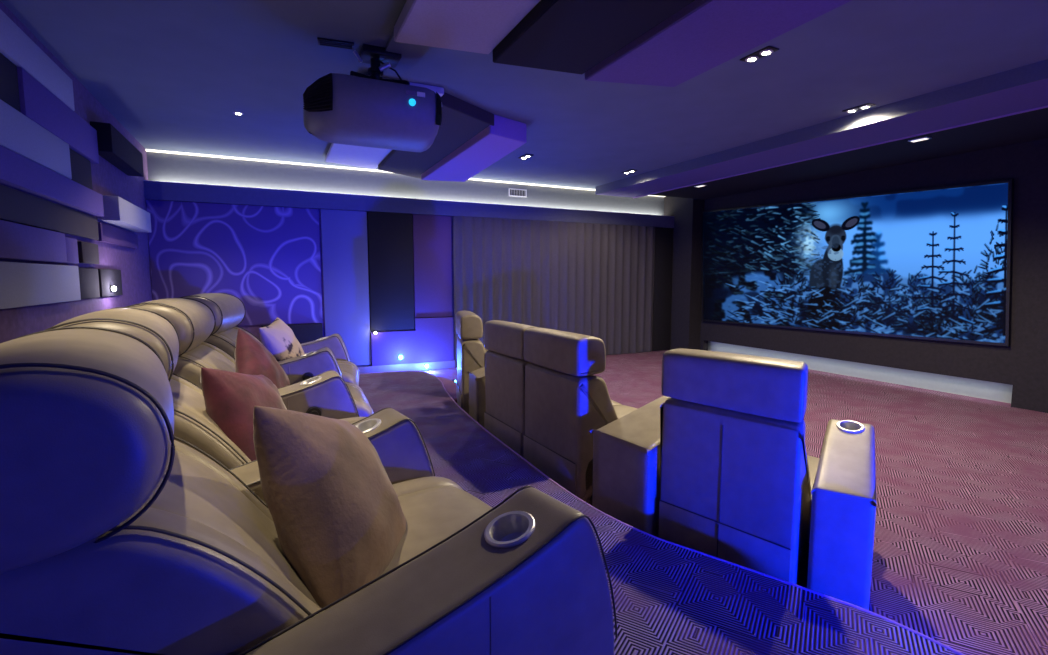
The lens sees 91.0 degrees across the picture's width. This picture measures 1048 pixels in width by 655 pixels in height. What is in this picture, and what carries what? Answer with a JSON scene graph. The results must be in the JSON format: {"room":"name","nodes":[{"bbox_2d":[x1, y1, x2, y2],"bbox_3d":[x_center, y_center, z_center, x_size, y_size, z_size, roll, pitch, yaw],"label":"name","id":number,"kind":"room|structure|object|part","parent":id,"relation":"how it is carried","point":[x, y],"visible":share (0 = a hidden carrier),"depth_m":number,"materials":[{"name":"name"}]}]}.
{"room":"home theater","nodes":[
{"label":"home theater","id":0,"kind":"room"},
{"bbox_2d":[0,1,152,342],"bbox_3d":[-2.840,-0.338,2.516,0.120,3.090,9.550,-3,6,-26],"label":"wall","id":1,"kind":"structure","parent":0,"point":[134,264],"depth_m":4.71,"materials":[{"name":"paint"}]},
{"bbox_2d":[0,53,20,112],"bbox_3d":[-2.701,-1.377,2.305,0.029,0.290,1.930,-3,6,-26],"label":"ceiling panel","id":2,"kind":"object","parent":1,"relation":"attached to","point":[9,89],"visible":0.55,"depth_m":3.05,"materials":[{"name":"black fabric"}]},
{"bbox_2d":[0,220,66,262],"bbox_3d":[-2.719,-0.452,2.453,0.049,0.210,2.850,-3,6,-26],"label":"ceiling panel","id":3,"kind":"object","parent":1,"relation":"attached to","point":[17,241],"visible":1,"depth_m":3.19,"materials":[{"name":"purple fabric"}]},
{"bbox_2d":[0,99,71,178],"bbox_3d":[-2.767,-1.114,2.494,0.054,0.260,3.080,-3,6,-26],"label":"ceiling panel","id":4,"kind":"object","parent":1,"relation":"attached to","point":[20,134],"visible":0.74,"depth_m":3.27,"materials":[{"name":"grey fabric"}]},
{"bbox_2d":[0,9,74,110],"bbox_3d":[-2.861,-1.677,2.628,0.049,0.235,3.100,-3,6,-26],"label":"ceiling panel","id":5,"kind":"object","parent":1,"relation":"attached to","point":[16,46],"visible":0.76,"depth_m":3.34,"materials":[{"name":"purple fabric"}]},
{"bbox_2d":[0,261,80,308],"bbox_3d":[-2.763,-0.207,2.572,0.054,0.260,3.060,-3,6,-26],"label":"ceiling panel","id":6,"kind":"object","parent":1,"relation":"attached to","point":[21,284],"visible":1,"depth_m":3.22,"materials":[{"name":"grey fabric"}]},
{"bbox_2d":[0,185,98,239],"bbox_3d":[-2.927,-0.702,2.835,0.029,0.195,3.760,-3,6,-26],"label":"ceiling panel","id":7,"kind":"object","parent":1,"relation":"attached to","point":[16,206],"visible":1,"depth_m":3.44,"materials":[{"name":"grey fabric"}]},
{"bbox_2d":[0,145,103,216],"bbox_3d":[-2.918,-0.912,2.842,0.069,0.190,3.800,-3,6,-26],"label":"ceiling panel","id":8,"kind":"object","parent":1,"relation":"attached to","point":[17,171],"visible":1,"depth_m":3.39,"materials":[{"name":"purple fabric"}]},
{"bbox_2d":[17,67,98,163],"bbox_3d":[-3.453,-1.527,3.861,0.049,0.290,1.520,-3,6,-26],"label":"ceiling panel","id":9,"kind":"object","parent":1,"relation":"attached to","point":[37,102],"visible":0.76,"depth_m":3.66,"materials":[{"name":"purple fabric"}]},
{"bbox_2d":[65,237,78,263],"bbox_3d":[-3.420,-0.578,3.868,0.034,0.190,0.300,-3,6,-26],"label":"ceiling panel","id":10,"kind":"object","parent":1,"relation":"attached to","point":[71,244],"visible":0.56,"depth_m":3.89,"materials":[{"name":"purple fabric"}]},
{"bbox_2d":[69,148,92,189],"bbox_3d":[-3.589,-1.268,4.144,0.029,0.260,0.600,-3,6,-26],"label":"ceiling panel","id":11,"kind":"object","parent":1,"relation":"attached to","point":[80,166],"visible":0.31,"depth_m":4.17,"materials":[{"name":"brown fabric"}]},
{"bbox_2d":[77,241,98,263],"bbox_3d":[-3.626,-0.619,4.289,0.034,0.170,0.440,-3,6,-26],"label":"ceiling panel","id":12,"kind":"object","parent":1,"relation":"attached to","point":[88,253],"visible":0.84,"depth_m":4.23,"materials":[{"name":"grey fabric"}]},
{"bbox_2d":[78,268,99,299],"bbox_3d":[-3.583,-0.361,4.218,0.029,0.250,0.570,-3,6,-26],"label":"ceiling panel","id":13,"kind":"object","parent":1,"relation":"attached to","point":[88,277],"visible":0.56,"depth_m":4.23,"materials":[{"name":"grey fabric"}]},
{"bbox_2d":[98,269,122,296],"bbox_3d":[-3.887,-0.421,4.840,0.029,0.250,0.700,-3,6,-26],"label":"panel","id":14,"kind":"object","parent":1,"relation":"attached to","point":[107,277],"visible":0.84,"depth_m":4.76,"materials":[{"name":"black fabric"}]},
{"bbox_2d":[110,285,116,291],"bbox_3d":[-3.823,-0.362,4.798,0.044,0.070,0.070,-3,6,-26],"label":"wall light","id":15,"kind":"object","parent":14,"relation":"attached to","point":[112,288],"visible":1,"depth_m":4.78,"materials":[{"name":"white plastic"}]},
{"bbox_2d":[90,121,143,176],"bbox_3d":[-4.022,-1.744,5.127,0.149,0.250,1.260,-3,6,-26],"label":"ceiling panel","id":16,"kind":"object","parent":1,"relation":"attached to","point":[113,146],"visible":0.89,"depth_m":4.85,"materials":[{"name":"black fabric"}]},
{"bbox_2d":[97,222,137,248],"bbox_3d":[-4.071,-0.908,5.183,0.039,0.165,1.400,-3,6,-26],"label":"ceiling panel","id":17,"kind":"object","parent":1,"relation":"attached to","point":[109,234],"visible":0.89,"depth_m":5.02,"materials":[{"name":"fabric"}]},
{"bbox_2d":[97,195,150,232],"bbox_3d":[-4.030,-1.131,5.226,0.169,0.220,1.360,-3,6,-26],"label":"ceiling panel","id":18,"kind":"object","parent":1,"relation":"attached to","point":[119,212],"visible":0.89,"depth_m":4.90,"materials":[{"name":"grey fabric"}]},
{"bbox_2d":[146,199,660,366],"bbox_3d":[-0.936,-0.582,8.495,8.540,2.430,0.120,-3,6,-26],"label":"wall","id":19,"kind":"structure","parent":0,"point":[254,329],"depth_m":7.49,"materials":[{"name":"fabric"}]},
{"bbox_2d":[146,200,322,325],"bbox_3d":[-3.830,-0.834,6.967,2.015,1.625,0.029,-3,6,-26],"label":"panel","id":20,"kind":"object","parent":19,"relation":"attached to","point":[266,257],"visible":0.8,"depth_m":6.96,"materials":[{"name":"blue fabric"}]},
{"bbox_2d":[262,323,322,343],"bbox_3d":[-3.269,0.104,7.294,0.780,0.295,0.099,-3,6,-26],"label":"wall panel","id":21,"kind":"object","parent":19,"relation":"attached to","point":[304,333],"visible":0.49,"depth_m":7.33,"materials":[{"name":"black fabric"}]},
{"bbox_2d":[320,209,370,365],"bbox_3d":[-2.613,-0.561,7.579,0.635,2.285,0.049,-3,6,-26],"label":"wall panel","id":22,"kind":"object","parent":19,"relation":"attached to","point":[343,232],"visible":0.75,"depth_m":7.55,"materials":[{"name":"blue"}]},
{"bbox_2d":[367,211,414,330],"bbox_3d":[-2.017,-0.843,7.838,0.665,1.775,0.059,-3,6,-26],"label":"wall panel","id":23,"kind":"object","parent":19,"relation":"attached to","point":[390,235],"visible":1,"depth_m":7.81,"materials":[{"name":"black fabric"}]},
{"bbox_2d":[358,360,454,373],"bbox_3d":[-2.022,0.630,7.962,1.980,0.120,0.090,-3,6,-26],"label":"baseboard","id":24,"kind":"structure","parent":19,"relation":"attached to","point":[439,364],"depth_m":8.02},
{"bbox_2d":[370,317,453,365],"bbox_3d":[-1.734,0.207,8.072,1.290,0.700,0.069,-3,6,-26],"label":"wainscot","id":25,"kind":"structure","parent":19,"relation":"attached to","point":[431,340],"depth_m":8.07,"materials":[{"name":"paint"}]},
{"bbox_2d":[412,214,451,317],"bbox_3d":[-1.438,-0.960,8.122,0.615,1.595,0.039,-3,6,-26],"label":"wall panel","id":26,"kind":"object","parent":19,"relation":"attached to","point":[432,246],"visible":1,"depth_m":8.10,"materials":[{"name":"fabric"}]},
{"bbox_2d":[652,227,672,350],"bbox_3d":[2.728,-0.747,10.178,0.450,2.415,0.049,-3,6,-26],"label":"wall panel","id":27,"kind":"object","parent":19,"relation":"attached to","point":[661,327],"visible":0.95,"depth_m":10.15,"materials":[{"name":"black fabric"}]},
{"bbox_2d":[146,151,663,214],"bbox_3d":[-1.045,-0.932,8.687,8.540,3.090,0.120,-3,6,-26],"label":"cove","id":28,"kind":"structure","parent":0,"point":[164,167],"depth_m":7.84,"materials":[{"name":"grey paint"}]},
{"bbox_2d":[145,149,665,196],"bbox_3d":[-1.008,-2.453,8.463,8.540,0.020,0.050,-3,6,-26],"label":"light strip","id":29,"kind":"structure","parent":28,"relation":"attached to","point":[148,150],"depth_m":7.46,"materials":[{"name":"beige"}]},
{"bbox_2d":[143,180,673,227],"bbox_3d":[-0.951,-1.904,8.399,8.540,0.220,0.310,-3,6,-26],"label":"trim","id":30,"kind":"structure","parent":28,"relation":"attached to","point":[167,191],"depth_m":7.64,"materials":[{"name":"paint"}]},
{"bbox_2d":[509,188,526,196],"bbox_3d":[-0.108,-2.337,8.935,0.340,0.130,0.012,-3,6,-26],"label":"air vent","id":31,"kind":"object","parent":28,"relation":"in","point":[512,192],"visible":1,"depth_m":8.94,"materials":[{"name":"white metal"}]},
{"bbox_2d":[453,216,654,366],"bbox_3d":[0.704,-0.646,9.133,4.070,2.415,0.046,-3,6,-26],"label":"curtain","id":32,"kind":"object","parent":28,"relation":"hanging from","point":[590,279],"visible":0.8,"depth_m":9.08,"materials":[{"name":"grey fabric"}]},
{"bbox_2d":[0,0,1047,188],"bbox_3d":[1.272,-2.105,4.361,9.230,0.125,9.550,-3,6,-26],"label":"ceiling","id":33,"kind":"structure","parent":0,"point":[580,131],"depth_m":4.15,"materials":[{"name":"grey paint"}]},
{"bbox_2d":[317,37,353,49],"bbox_3d":[-1.318,-1.987,3.612,0.240,0.016,0.100,-2,6,-19],"label":"ceiling vent","id":34,"kind":"object","parent":33,"relation":"in","point":[321,41],"visible":1,"depth_m":3.59,"materials":[{"name":"black plastic"}]},
{"bbox_2d":[303,44,441,152],"bbox_3d":[-1.109,-1.690,3.782,0.966,0.640,0.569,-3,6,-26],"label":"projector","id":35,"kind":"object","parent":33,"relation":"hanging from","point":[356,109],"visible":1,"depth_m":3.63,"materials":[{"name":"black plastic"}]},
{"bbox_2d":[303,73,332,111],"bbox_3d":[-1.386,-1.575,3.455,0.174,0.238,0.207,-3,6,-26],"label":"vent grille","id":36,"kind":"object","parent":35,"relation":"attached to","point":[318,97],"depth_m":3.44,"materials":[{"name":"black plastic"}]},
{"bbox_3d":[-1.057,-1.986,3.773,0.270,0.050,0.220,-3,6,-26],"label":"ceiling plate","id":37,"kind":"part","parent":35,"relation":"part of","materials":[{"name":"black plastic"}]},
{"bbox_2d":[436,92,441,125],"bbox_3d":[-0.620,-1.602,3.795,0.038,0.229,0.153,1,6,9],"label":"vent grille","id":38,"kind":"object","parent":35,"relation":"attached to","point":[438,99],"depth_m":3.76,"materials":[{"name":"black plastic"}]},
{"bbox_2d":[325,75,443,168],"bbox_3d":[-1.714,-2.150,5.770,0.705,0.054,3.398,-3,6,-26],"label":"ceiling panel","id":39,"kind":"object","parent":33,"relation":"attached to","point":[351,155],"visible":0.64,"depth_m":6.54,"materials":[{"name":"white paint"}]},
{"bbox_2d":[378,92,493,178],"bbox_3d":[-1.134,-2.157,6.156,0.725,0.114,3.414,-3,6,-26],"label":"ceiling panel","id":40,"kind":"object","parent":33,"relation":"attached to","point":[462,120],"visible":0.63,"depth_m":5.53,"materials":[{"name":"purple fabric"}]},
{"bbox_2d":[394,0,540,53],"bbox_3d":[0.340,-1.731,1.626,0.625,0.094,4.109,-3,6,-26],"label":"ceiling panel","id":41,"kind":"object","parent":33,"relation":"attached to","point":[477,26],"visible":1,"depth_m":3.08,"materials":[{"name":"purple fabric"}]},
{"bbox_2d":[421,115,525,181],"bbox_3d":[-0.637,-2.143,6.423,0.640,0.194,2.697,-3,6,-26],"label":"ceiling panel","id":42,"kind":"object","parent":33,"relation":"attached to","point":[495,142],"visible":0.89,"depth_m":5.86,"materials":[{"name":"purple fabric"}]},
{"bbox_2d":[519,154,532,158],"bbox_3d":[0.025,-2.272,6.857,0.110,0.020,0.250,-3,6,-26],"label":"recessed light","id":43,"kind":"object","parent":33,"relation":"in","point":[525,156],"visible":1,"depth_m":6.80,"materials":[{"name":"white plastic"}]},
{"bbox_2d":[493,0,694,74],"bbox_3d":[0.952,-1.717,1.849,0.660,0.164,3.969,-3,6,-26],"label":"ceiling panel","id":44,"kind":"object","parent":33,"relation":"attached to","point":[569,36],"visible":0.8,"depth_m":3.06,"materials":[{"name":"black fabric"}]},
{"bbox_2d":[621,169,636,173],"bbox_3d":[1.600,-2.365,7.822,0.110,0.020,0.250,-3,6,-26],"label":"recessed light","id":45,"kind":"object","parent":33,"relation":"in","point":[631,170],"visible":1,"depth_m":7.78,"materials":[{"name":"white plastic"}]},
{"bbox_2d":[585,0,851,86],"bbox_3d":[1.579,-1.718,2.094,0.670,0.209,3.858,-3,6,-26],"label":"ceiling panel","id":46,"kind":"object","parent":33,"relation":"attached to","point":[704,35],"visible":0.76,"depth_m":3.04,"materials":[{"name":"purple fabric"}]},
{"bbox_2d":[740,46,778,62],"bbox_3d":[1.702,-1.970,3.729,0.110,0.020,0.250,-3,6,-26],"label":"recessed light","id":47,"kind":"object","parent":33,"relation":"in","point":[767,50],"visible":1,"depth_m":3.70,"materials":[{"name":"black plastic"}]},
{"bbox_2d":[597,78,1047,197],"bbox_3d":[3.640,-2.075,5.273,0.820,0.160,9.100,-3,6,-26],"label":"ceiling beam","id":48,"kind":"structure","parent":33,"relation":"attached to","point":[1031,95],"depth_m":5.34,"materials":[{"name":"paint"}]},
{"bbox_2d":[595,59,1047,194],"bbox_3d":[3.268,-2.044,5.093,0.008,0.137,9.100,-3,6,-26],"label":"trim","id":49,"kind":"structure","parent":48,"relation":"attached to","point":[1037,71],"depth_m":4.98,"materials":[{"name":"paint"}]},
{"bbox_2d":[633,105,1047,197],"bbox_3d":[4.016,-2.015,5.462,0.015,0.035,9.100,-3,6,-26],"label":"trim","id":50,"kind":"structure","parent":48,"relation":"attached to","point":[1042,107],"depth_m":5.68,"materials":[{"name":"purple fabric"}]},
{"bbox_2d":[651,108,1047,199],"bbox_3d":[4.724,-2.102,5.577,1.365,0.165,8.700,-3,6,-26],"label":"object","id":51,"kind":"structure","parent":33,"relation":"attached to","point":[1031,125],"depth_m":6.18,"materials":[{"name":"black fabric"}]},
{"bbox_2d":[908,137,931,141],"bbox_3d":[4.224,-2.005,5.498,0.100,0.013,0.180,-3,6,-26],"label":"recessed light","id":52,"kind":"object","parent":51,"relation":"attached to","point":[922,138],"visible":1,"depth_m":5.47,"materials":[{"name":"metal"}]},
{"bbox_2d":[842,103,875,112],"bbox_3d":[3.185,-2.084,4.903,0.110,0.020,0.250,-3,6,-26],"label":"recessed light","id":53,"kind":"object","parent":33,"relation":"in","point":[867,105],"visible":1,"depth_m":4.87,"materials":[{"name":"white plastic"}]},
{"bbox_2d":[419,350,1047,654],"bbox_3d":[1.272,1.058,4.665,9.230,0.100,9.550,-3,6,-26],"label":"floor","id":54,"kind":"structure","parent":0,"point":[960,558],"depth_m":3.34,"materials":[{"name":"carpet"}]},
{"bbox_2d":[436,376,456,402],"bbox_3d":[-1.529,0.805,6.035,1.650,0.140,1.600,-3,6,-26],"label":"step","id":55,"kind":"structure","parent":54,"relation":"on","point":[450,386],"depth_m":6.24,"materials":[{"name":"carpet"}]},
{"bbox_2d":[456,311,487,426],"bbox_3d":[-0.162,0.392,5.292,1.013,1.095,1.494,-1,6,-11],"label":"recliner","id":56,"kind":"object","parent":54,"relation":"on","point":[470,383],"visible":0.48,"depth_m":4.96,"materials":[{"name":"beige leather"}]},
{"bbox_3d":[-0.672,0.773,5.357,0.016,0.295,0.707,-1,6,-11],"label":"panel","id":57,"kind":"part","parent":56,"relation":"part of","materials":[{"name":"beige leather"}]},
{"bbox_3d":[-0.488,0.482,5.366,0.375,0.800,0.737,-1,6,-11],"label":"backrest","id":58,"kind":"part","parent":56,"relation":"part of","materials":[{"name":"beige leather"}]},
{"bbox_3d":[-0.141,0.603,4.771,0.714,0.705,0.343,-2,6,-18],"label":"armrest","id":59,"kind":"part","parent":56,"relation":"part of","materials":[{"name":"beige leather"}]},
{"bbox_2d":[484,320,621,457],"bbox_3d":[0.264,0.489,4.285,1.010,1.095,0.708,-3,6,-27],"label":"recliner","id":60,"kind":"object","parent":54,"relation":"on","point":[504,416],"visible":0.44,"depth_m":3.98,"materials":[{"name":"beige leather"}]},
{"bbox_3d":[-0.175,0.894,4.094,0.016,0.295,0.677,-3,6,-27],"label":"panel","id":61,"kind":"part","parent":60,"relation":"part of","materials":[{"name":"beige leather"}]},
{"bbox_3d":[-0.010,0.599,4.152,0.375,0.800,0.707,-3,6,-27],"label":"backrest","id":62,"kind":"part","parent":60,"relation":"part of","materials":[{"name":"beige leather"}]},
{"bbox_3d":[0.380,0.723,4.369,0.748,0.272,0.687,-3,6,-27],"label":"seat","id":63,"kind":"part","parent":60,"relation":"part of","materials":[{"name":"beige leather"}]},
{"bbox_2d":[524,327,636,505],"bbox_3d":[0.598,0.550,3.654,1.010,1.095,0.707,-3,6,-28],"label":"recliner","id":64,"kind":"object","parent":54,"relation":"on","point":[564,400],"visible":0.62,"depth_m":3.24,"materials":[{"name":"beige leather"}]},
{"bbox_3d":[0.160,0.955,3.459,0.016,0.295,0.677,-3,6,-28],"label":"panel","id":65,"kind":"part","parent":64,"relation":"part of","materials":[{"name":"beige leather"}]},
{"bbox_3d":[0.326,0.659,3.519,0.375,0.800,0.707,-3,6,-28],"label":"backrest","id":66,"kind":"part","parent":64,"relation":"part of","materials":[{"name":"beige leather"}]},
{"bbox_3d":[0.714,0.783,3.738,0.748,0.272,0.687,-3,6,-28],"label":"seat","id":67,"kind":"part","parent":64,"relation":"part of","materials":[{"name":"beige leather"}]},
{"bbox_2d":[359,371,958,654],"bbox_3d":[-0.853,1.066,2.592,3.400,0.280,7.702,-3,6,-26],"label":"platform","id":68,"kind":"object","parent":54,"relation":"on","point":[670,599],"visible":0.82,"depth_m":1.94,"materials":[{"name":"carpet"}]},
{"bbox_2d":[43,307,434,508],"bbox_3d":[-1.076,0.446,2.060,1.308,1.048,1.031,-3,7,-32],"label":"recliner","id":69,"kind":"object","parent":68,"relation":"on","point":[396,438],"visible":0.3,"depth_m":1.84,"materials":[{"name":"beige leather"}]},
{"bbox_3d":[-1.396,0.440,1.998,0.674,0.498,0.740,-3,7,-32],"label":"backrest","id":70,"kind":"part","parent":69,"relation":"part of","materials":[{"name":"beige leather"}]},
{"bbox_2d":[200,367,286,460],"bbox_3d":[-1.119,0.411,2.151,0.292,0.563,0.607,-1,6,-7],"label":"cushion","id":71,"kind":"object","parent":69,"relation":"on","point":[230,398],"visible":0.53,"depth_m":1.95,"materials":[{"name":"red fabric"}]},
{"bbox_3d":[-0.801,0.654,1.788,1.002,0.615,0.210,-4,7,-34],"label":"armrest","id":72,"kind":"part","parent":69,"relation":"part of","materials":[{"name":"beige leather"}]},
{"bbox_3d":[-0.916,0.627,2.323,0.776,0.250,0.720,-3,7,-32],"label":"seat","id":73,"kind":"part","parent":69,"relation":"part of","materials":[{"name":"beige leather"}]},
{"bbox_2d":[126,298,373,418],"bbox_3d":[-1.566,0.356,2.989,1.308,1.048,1.087,-2,6,-23],"label":"recliner","id":74,"kind":"object","parent":68,"relation":"on","point":[326,394],"visible":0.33,"depth_m":2.71,"materials":[{"name":"beige leather"}]},
{"bbox_3d":[-1.902,0.343,3.006,0.674,0.498,0.740,-2,6,-23],"label":"backrest","id":75,"kind":"part","parent":74,"relation":"part of","materials":[{"name":"beige leather"}]},
{"bbox_2d":[235,329,289,387],"bbox_3d":[-1.531,0.310,3.035,0.291,0.608,0.628,-3,6,-29],"label":"cushion","id":76,"kind":"object","parent":74,"relation":"on","point":[251,357],"visible":0.49,"depth_m":2.94,"materials":[{"name":"red fabric"}]},
{"bbox_3d":[-1.084,0.447,2.660,0.076,0.076,0.027,-3,6,-27],"label":"control knob","id":77,"kind":"part","parent":74,"relation":"part of","materials":[{"name":"black plastic"}]},
{"bbox_3d":[-1.369,0.570,2.656,1.002,0.615,0.210,-3,6,-27],"label":"armrest","id":78,"kind":"part","parent":74,"relation":"part of","materials":[{"name":"beige leather"}]},
{"bbox_3d":[-1.379,0.538,3.248,0.776,0.250,0.720,-2,6,-23],"label":"seat","id":79,"kind":"part","parent":74,"relation":"part of","materials":[{"name":"beige leather"}]},
{"bbox_2d":[179,293,358,385],"bbox_3d":[-2.006,0.250,4.091,1.308,1.048,1.250,-2,6,-16],"label":"recliner","id":80,"kind":"object","parent":68,"relation":"on","point":[327,353],"visible":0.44,"depth_m":3.75,"materials":[{"name":"beige leather"}]},
{"bbox_3d":[-2.300,0.245,4.017,0.674,0.498,0.740,-2,6,-16],"label":"backrest","id":81,"kind":"part","parent":80,"relation":"part of","materials":[{"name":"beige leather"}]},
{"bbox_2d":[259,317,304,360],"bbox_3d":[-1.857,0.182,4.003,0.283,0.494,0.525,-1,6,-14],"label":"cushion","id":82,"kind":"object","parent":80,"relation":"on","point":[278,337],"visible":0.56,"depth_m":3.83,"materials":[{"name":"white fabric"}]},
{"bbox_3d":[-1.517,0.355,3.620,0.076,0.076,0.027,-2,6,-19],"label":"control knob","id":83,"kind":"part","parent":80,"relation":"part of","materials":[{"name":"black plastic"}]},
{"bbox_3d":[-1.802,0.474,3.656,1.002,0.615,0.210,-2,6,-19],"label":"armrest","id":84,"kind":"part","parent":80,"relation":"part of","materials":[{"name":"beige leather"}]},
{"bbox_3d":[-2.081,0.382,4.617,1.002,0.615,0.210,-2,6,-15],"label":"armrest","id":85,"kind":"part","parent":80,"relation":"part of","materials":[{"name":"beige leather"}]},
{"bbox_3d":[-1.755,0.447,4.199,0.776,0.250,0.720,-2,6,-16],"label":"seat","id":86,"kind":"part","parent":80,"relation":"part of","materials":[{"name":"beige leather"}]},
{"bbox_2d":[0,326,617,654],"bbox_3d":[-0.533,0.524,1.243,1.308,1.048,0.998,-4,7,-35],"label":"recliner","id":87,"kind":"object","parent":68,"relation":"on","point":[118,536],"visible":0.94,"depth_m":0.91,"materials":[{"name":"beige leather"}]},
{"bbox_3d":[-0.840,0.521,1.151,0.674,0.498,0.740,-4,7,-35],"label":"backrest","id":88,"kind":"part","parent":87,"relation":"part of","materials":[{"name":"beige leather"}]},
{"bbox_2d":[253,406,405,608],"bbox_3d":[-0.515,0.484,1.438,0.351,0.628,0.682,0,6,-2],"label":"cushion","id":89,"kind":"object","parent":87,"relation":"on","point":[338,517],"visible":0.85,"depth_m":1.23,"materials":[{"name":"beige fabric"}]},
{"bbox_3d":[-0.239,0.730,1.003,1.002,0.615,0.210,-4,7,-37],"label":"armrest","id":90,"kind":"part","parent":87,"relation":"part of","materials":[{"name":"beige leather"}]},
{"bbox_3d":[-0.377,0.706,1.501,0.776,0.250,0.720,-4,7,-35],"label":"seat","id":91,"kind":"part","parent":87,"relation":"part of","materials":[{"name":"beige leather"}]},
{"bbox_2d":[364,371,964,654],"bbox_3d":[0.418,0.858,3.335,1.209,0.018,7.879,-4,7,-38],"label":"trim","id":92,"kind":"structure","parent":68,"relation":"attached to","point":[516,453],"depth_m":2.14,"materials":[{"name":"purple fabric"}]},
{"bbox_2d":[590,348,876,609],"bbox_3d":[1.190,0.634,2.759,1.072,1.090,1.378,-5,7,-41],"label":"recliner","id":93,"kind":"object","parent":54,"relation":"on","point":[718,465],"visible":0.94,"depth_m":2.31,"materials":[{"name":"beige leather"}]},
{"bbox_3d":[0.796,0.775,2.986,0.714,0.705,0.444,-4,7,-33],"label":"armrest","id":94,"kind":"part","parent":93,"relation":"part of","materials":[{"name":"beige leather"}]},
{"bbox_3d":[0.910,1.056,2.413,0.016,0.295,0.646,-5,7,-41],"label":"panel","id":95,"kind":"part","parent":93,"relation":"part of","materials":[{"name":"beige leather"}]},
{"bbox_3d":[1.050,0.757,2.508,0.375,0.800,0.676,-5,7,-41],"label":"backrest","id":96,"kind":"part","parent":93,"relation":"part of","materials":[{"name":"beige leather"}]},
{"bbox_3d":[1.381,0.873,2.810,0.748,0.272,0.656,-5,7,-41],"label":"seat","id":97,"kind":"part","parent":93,"relation":"part of","materials":[{"name":"beige leather"}]},
{"bbox_3d":[1.474,0.834,2.369,0.222,0.705,0.714,4,7,34],"label":"armrest","id":98,"kind":"part","parent":93,"relation":"part of","materials":[{"name":"beige leather"}]},
{"bbox_2d":[664,138,1047,412],"bbox_3d":[5.059,-0.711,6.390,0.410,3.090,9.620,-3,6,-26],"label":"wall","id":99,"kind":"structure","parent":0,"point":[1023,364],"depth_m":6.51,"materials":[{"name":"black paint"}]},
{"bbox_2d":[701,179,1013,345],"bbox_3d":[4.423,-0.973,7.808,0.047,2.090,4.720,-3,6,-26],"label":"projection screen","id":100,"kind":"object","parent":99,"relation":"attached to","point":[934,263],"visible":1,"depth_m":7.07,"materials":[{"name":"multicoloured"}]},
{"bbox_2d":[708,341,1012,402],"bbox_3d":[4.695,0.514,7.967,0.050,0.350,4.850,-3,6,-26],"label":"trim","id":101,"kind":"structure","parent":99,"relation":"attached to","point":[1001,392],"depth_m":7.11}
]}

